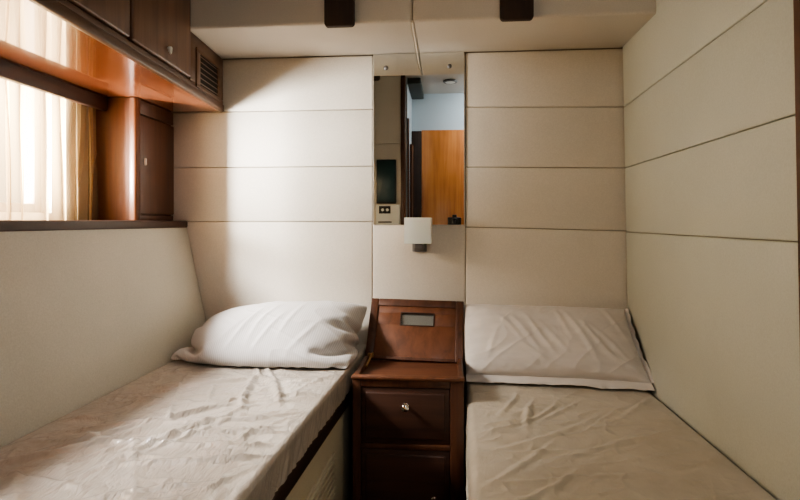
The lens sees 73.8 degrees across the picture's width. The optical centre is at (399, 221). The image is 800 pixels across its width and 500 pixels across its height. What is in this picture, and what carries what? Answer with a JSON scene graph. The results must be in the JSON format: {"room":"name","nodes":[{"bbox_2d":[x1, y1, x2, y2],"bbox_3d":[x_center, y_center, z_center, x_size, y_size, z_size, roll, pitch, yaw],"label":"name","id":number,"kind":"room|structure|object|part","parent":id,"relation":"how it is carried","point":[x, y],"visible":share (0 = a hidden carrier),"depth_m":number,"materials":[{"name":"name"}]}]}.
{"room":"yacht cabin","nodes":[
{"label":"yacht cabin","id":0,"kind":"room"},
{"bbox_2d":[0,91,205,447],"bbox_3d":[-1.102,-0.135,0.915,0.644,2.370,2.630,0,0,5],"label":"wall","id":1,"kind":"structure","parent":0,"point":[85,315],"depth_m":1.54,"materials":[{"name":"plastic"}]},
{"bbox_2d":[0,91,40,212],"bbox_3d":[-1.280,-0.385,1.077,0.040,0.710,1.420,0,0,5],"label":"window","id":2,"kind":"structure","parent":1,"relation":"in","point":[32,146],"depth_m":1.75,"materials":[{"name":"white glass"}]},
{"bbox_3d":[-1.268,-0.006,1.075,0.085,0.048,1.420,0,0,5],"label":"panel","id":3,"kind":"part","parent":1,"relation":"part of","materials":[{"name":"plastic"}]},
{"bbox_3d":[-1.185,-0.651,2.012,0.085,1.338,0.460,0,0,5],"label":"panel","id":4,"kind":"part","parent":1,"relation":"part of","materials":[{"name":"beige fabric"}]},
{"bbox_2d":[0,220,186,231],"bbox_3d":[-1.120,0.009,0.916,0.248,0.029,2.629,0,0,5],"label":"ledge","id":5,"kind":"object","parent":1,"relation":"attached to","point":[5,225],"visible":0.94,"depth_m":1.57,"materials":[{"name":"brown wood"}]},
{"bbox_2d":[91,97,173,220],"bbox_3d":[-1.036,-0.230,2.086,0.189,0.448,0.281,0,0,5],"label":"locker","id":6,"kind":"object","parent":5,"relation":"on","point":[133,173],"visible":0.98,"depth_m":1.95,"materials":[{"name":"brown wood"}]},
{"bbox_3d":[-1.058,-0.230,1.960,0.168,0.448,0.018,0,0,5],"label":"panel","id":7,"kind":"part","parent":6,"relation":"part of","materials":[{"name":"brown wood"}]},
{"bbox_3d":[-0.971,-0.230,1.953,0.026,0.448,0.028,0,0,5],"label":"corner post","id":8,"kind":"part","parent":6,"relation":"part of","materials":[{"name":"brown wood"}]},
{"bbox_3d":[-0.959,-0.015,2.093,0.012,0.018,0.246,0,0,5],"label":"rail","id":9,"kind":"part","parent":6,"relation":"part of","materials":[{"name":"brown wood"}]},
{"bbox_3d":[-0.959,-0.428,2.093,0.012,0.052,0.246,0,0,5],"label":"rail","id":10,"kind":"part","parent":6,"relation":"part of","materials":[{"name":"brown wood"}]},
{"bbox_3d":[-0.957,-0.212,2.093,0.015,0.365,0.246,0,0,5],"label":"door","id":11,"kind":"part","parent":6,"relation":"part of","materials":[{"name":"brown wood"}]},
{"bbox_2d":[0,0,223,112],"bbox_3d":[-0.945,-0.886,1.001,0.562,0.864,2.428,0,0,5],"label":"upper cabinet","id":12,"kind":"object","parent":1,"relation":"attached to","point":[148,51],"visible":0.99,"depth_m":1.56,"materials":[{"name":"brown wood"}]},
{"bbox_2d":[0,59,106,110],"bbox_3d":[-1.171,-0.429,0.879,0.020,0.050,2.146,0,0,5],"label":"rail","id":13,"kind":"object","parent":12,"relation":"attached to","point":[9,71],"visible":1,"depth_m":1.66,"materials":[{"name":"brown wood"}]},
{"bbox_2d":[0,78,95,219],"bbox_3d":[-1.179,-0.229,1.153,0.049,0.446,1.608,0,0,5],"label":"window curtain","id":14,"kind":"object","parent":13,"relation":"hanging from","point":[29,98],"visible":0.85,"depth_m":1.74,"materials":[{"name":"white fabric"}]},
{"bbox_3d":[-0.750,-0.900,1.249,0.022,0.795,0.415,0,0,1],"label":"door","id":15,"kind":"part","parent":12,"relation":"part of","materials":[{"name":"brown wood"}]},
{"bbox_3d":[-0.760,-0.491,0.984,0.013,0.016,2.433,0,0,1],"label":"rail","id":16,"kind":"part","parent":12,"relation":"part of","materials":[{"name":"brown wood"}]},
{"bbox_3d":[-0.742,-0.900,1.665,0.022,0.795,0.388,0,0,1],"label":"door","id":17,"kind":"part","parent":12,"relation":"part of","materials":[{"name":"brown wood"}]},
{"bbox_3d":[-0.724,-0.540,1.675,0.017,0.025,0.015,0,0,5],"label":"knob","id":18,"kind":"part","parent":12,"relation":"part of","materials":[{"name":"white metal"}]},
{"bbox_3d":[-0.740,-0.586,2.036,0.014,0.171,0.327,0,0,1],"label":"panel","id":19,"kind":"part","parent":12,"relation":"part of","materials":[{"name":"brown wood"}]},
{"bbox_2d":[195,47,220,101],"bbox_3d":[-0.730,-0.558,2.037,0.008,0.143,0.241,0,0,1],"label":"vent grille","id":20,"kind":"object","parent":12,"relation":"attached to","point":[207,68],"depth_m":2.02,"materials":[{"name":"brown wood"}]},
{"bbox_2d":[171,47,626,485],"bbox_3d":[-0.184,-0.135,2.185,2.550,2.370,0.060,0,0,5],"label":"wall","id":21,"kind":"structure","parent":0,"point":[273,190],"depth_m":2.14,"materials":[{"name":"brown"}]},
{"bbox_3d":[-0.708,-0.340,2.211,1.199,0.228,0.020,0,0,5],"label":"wall panel","id":22,"kind":"part","parent":21,"relation":"part of","materials":[{"name":"beige plastic"}]},
{"bbox_3d":[-0.708,-0.113,2.211,1.199,0.222,0.020,0,0,5],"label":"wall panel","id":23,"kind":"part","parent":21,"relation":"part of","materials":[{"name":"beige plastic"}]},
{"bbox_3d":[-0.708,-0.564,2.211,1.199,0.215,0.020,0,0,5],"label":"wall panel","id":24,"kind":"part","parent":21,"relation":"part of","materials":[{"name":"beige plastic"}]},
{"bbox_3d":[-0.708,0.524,2.211,1.199,1.049,0.020,0,0,5],"label":"wall panel","id":25,"kind":"part","parent":21,"relation":"part of","materials":[{"name":"beige plastic"}]},
{"bbox_2d":[324,0,354,27],"bbox_3d":[-0.204,-0.989,1.804,0.102,0.658,0.022,0,0,5],"label":"bracket","id":26,"kind":"object","parent":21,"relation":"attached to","point":[337,13],"visible":1,"depth_m":1.79,"materials":[{"name":"brown wood"}]},
{"bbox_2d":[404,218,430,251],"bbox_3d":[0.071,0.051,2.082,0.102,0.135,0.100,0,0,5],"label":"wall lamp","id":27,"kind":"object","parent":21,"relation":"attached to","point":[417,231],"visible":1,"depth_m":2.03,"materials":[{"name":"white plastic"}]},
{"bbox_2d":[373,52,463,224],"bbox_3d":[0.073,-0.331,2.124,0.364,0.686,0.012,0,0,5],"label":"wall mirror","id":28,"kind":"object","parent":21,"relation":"attached to","point":[418,98],"visible":0.98,"depth_m":2.12,"materials":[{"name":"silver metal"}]},
{"bbox_3d":[0.076,0.189,2.142,0.371,1.720,0.020,0,0,5],"label":"wall panel","id":29,"kind":"part","parent":21,"relation":"part of","materials":[{"name":"beige plastic"}]},
{"bbox_2d":[191,0,655,58],"bbox_3d":[-0.136,-0.996,1.985,1.979,0.647,0.350,0,0,5],"label":"ceiling","id":30,"kind":"structure","parent":21,"relation":"attached to","point":[232,29],"depth_m":1.85,"materials":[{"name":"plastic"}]},
{"bbox_3d":[-0.533,-0.998,2.020,1.182,0.645,0.350,0,0,5],"label":"cornice panel","id":31,"kind":"part","parent":30,"relation":"part of","materials":[{"name":"paint"}]},
{"bbox_3d":[0.454,-0.998,1.933,0.795,0.645,0.350,0,0,5],"label":"cornice panel","id":32,"kind":"part","parent":30,"relation":"part of","materials":[{"name":"paint"}]},
{"bbox_2d":[500,0,533,21],"bbox_3d":[0.383,-0.990,1.752,0.108,0.656,0.022,0,0,5],"label":"bracket","id":33,"kind":"object","parent":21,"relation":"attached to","point":[510,10],"visible":1,"depth_m":1.74,"materials":[{"name":"brown wood"}]},
{"bbox_3d":[0.577,-0.558,2.098,0.631,0.225,0.020,0,0,5],"label":"wall panel","id":34,"kind":"part","parent":21,"relation":"part of","materials":[{"name":"beige plastic"}]},
{"bbox_3d":[0.577,-0.333,2.098,0.631,0.246,0.020,0,0,5],"label":"wall panel","id":35,"kind":"part","parent":21,"relation":"part of","materials":[{"name":"beige plastic"}]},
{"bbox_3d":[0.577,-0.092,2.098,0.631,0.252,0.020,0,0,5],"label":"wall panel","id":36,"kind":"part","parent":21,"relation":"part of","materials":[{"name":"beige plastic"}]},
{"bbox_3d":[0.577,0.535,2.098,0.631,1.028,0.020,0,0,5],"label":"wall panel","id":37,"kind":"part","parent":21,"relation":"part of","materials":[{"name":"beige plastic"}]},
{"bbox_2d":[464,485,466,499],"bbox_3d":[-0.330,1.075,0.531,2.650,0.050,3.700,0,0,5],"label":"floor","id":38,"kind":"structure","parent":0,"point":[465,485],"depth_m":2.06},
{"bbox_2d":[0,343,365,499],"bbox_3d":[-0.541,0.760,1.176,0.664,0.580,2.007,0,0,5],"label":"bed","id":39,"kind":"object","parent":38,"relation":"on","point":[180,430],"visible":0.73,"depth_m":1.24,"materials":[{"name":"fabric"}]},
{"bbox_2d":[171,301,366,368],"bbox_3d":[-0.469,0.391,1.965,0.656,0.187,0.420,0,0,5],"label":"pillow","id":40,"kind":"object","parent":39,"relation":"on","point":[308,334],"visible":1,"depth_m":1.83,"materials":[{"name":"fabric"}]},
{"bbox_3d":[-0.271,0.592,1.152,0.029,0.049,2.010,0,0,8],"label":"rail","id":41,"kind":"part","parent":39,"relation":"part of","materials":[{"name":"brown wood"}]},
{"bbox_3d":[-0.275,0.832,1.157,0.020,0.436,1.999,0,0,8],"label":"panel","id":42,"kind":"part","parent":39,"relation":"part of","materials":[{"name":"plastic"}]},
{"bbox_2d":[305,452,335,499],"bbox_3d":[-0.227,0.800,1.415,0.008,0.200,0.420,0,0,8],"label":"vent grille","id":43,"kind":"object","parent":39,"relation":"attached to","point":[323,487],"depth_m":1.50,"materials":[{"name":"plastic"}]},
{"bbox_2d":[351,298,464,499],"bbox_3d":[0.045,0.676,1.895,0.373,0.748,0.441,0,0,5],"label":"nightstand","id":44,"kind":"object","parent":38,"relation":"on","point":[408,383],"visible":1,"depth_m":1.72,"materials":[{"name":"brown wood"}]},
{"bbox_3d":[0.017,0.589,1.692,0.025,0.025,0.031,0,0,5],"label":"knob","id":45,"kind":"part","parent":44,"relation":"part of","materials":[{"name":"silver metal"}]},
{"bbox_3d":[0.017,0.623,1.718,0.283,0.177,0.021,0,0,5],"label":"drawer","id":46,"kind":"part","parent":44,"relation":"part of","materials":[{"name":"brown wood"}]},
{"bbox_3d":[0.017,0.858,1.718,0.283,0.250,0.021,0,0,5],"label":"door","id":47,"kind":"part","parent":44,"relation":"part of","materials":[{"name":"brown wood"}]},
{"bbox_3d":[0.025,0.773,1.718,0.359,0.554,0.022,0,0,5],"label":"frame","id":48,"kind":"part","parent":44,"relation":"part of","materials":[{"name":"brown wood"}]},
{"bbox_3d":[0.059,0.410,2.030,0.369,0.218,0.158,0,0,5],"label":"lid","id":49,"kind":"part","parent":44,"relation":"part of","materials":[{"name":"brown wood"}]},
{"bbox_3d":[0.059,0.418,2.025,0.308,0.179,0.128,0,0,5],"label":"lid panel","id":50,"kind":"part","parent":44,"relation":"part of","materials":[{"name":"brown wood"}]},
{"bbox_3d":[0.067,0.377,2.052,0.134,0.055,0.044,0,0,5],"label":"slot trim","id":51,"kind":"part","parent":44,"relation":"part of","materials":[{"name":"metal"}]},
{"bbox_3d":[0.067,0.380,2.056,0.125,0.043,0.031,0,0,5],"label":"slot plate","id":52,"kind":"part","parent":44,"relation":"part of","materials":[{"name":"grey metal"}]},
{"bbox_2d":[465,382,775,499],"bbox_3d":[0.452,0.805,1.088,0.677,0.489,2.007,0,0,5],"label":"bed","id":53,"kind":"object","parent":38,"relation":"on","point":[524,441],"visible":0.77,"depth_m":1.33,"materials":[{"name":"fabric"}]},
{"bbox_2d":[464,304,654,390],"bbox_3d":[0.555,0.442,1.940,0.636,0.250,0.277,0,0,5],"label":"pillow","id":54,"kind":"object","parent":53,"relation":"on","point":[550,345],"visible":1,"depth_m":1.88,"materials":[{"name":"white fabric"}]},
{"bbox_2d":[623,0,799,499],"bbox_3d":[0.793,-0.135,0.382,0.186,2.370,3.500,0,0,5],"label":"wall","id":55,"kind":"structure","parent":0,"point":[709,85],"depth_m":1.34,"materials":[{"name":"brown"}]},
{"bbox_3d":[0.818,-0.882,1.528,0.035,0.874,1.066,0,0,5],"label":"wall panel","id":56,"kind":"part","parent":55,"relation":"part of","materials":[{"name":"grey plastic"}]},
{"bbox_3d":[0.828,-0.343,1.527,0.024,0.266,1.066,0,0,5],"label":"wall panel","id":57,"kind":"part","parent":55,"relation":"part of","materials":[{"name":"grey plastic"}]},
{"bbox_3d":[0.832,-0.087,1.527,0.024,0.250,1.066,0,0,5],"label":"wall panel","id":58,"kind":"part","parent":55,"relation":"part of","materials":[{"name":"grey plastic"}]},
{"bbox_3d":[0.843,0.544,1.526,0.038,1.010,1.066,0,0,5],"label":"wall panel","id":59,"kind":"part","parent":55,"relation":"part of","materials":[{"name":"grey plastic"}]},
{"bbox_2d":[793,0,799,335],"bbox_3d":[0.783,-0.135,1.004,0.065,2.370,0.078,0,0,5],"label":"trim","id":60,"kind":"structure","parent":55,"relation":"attached to","point":[796,3],"depth_m":1.04,"materials":[{"name":"brown wood"}]}
]}

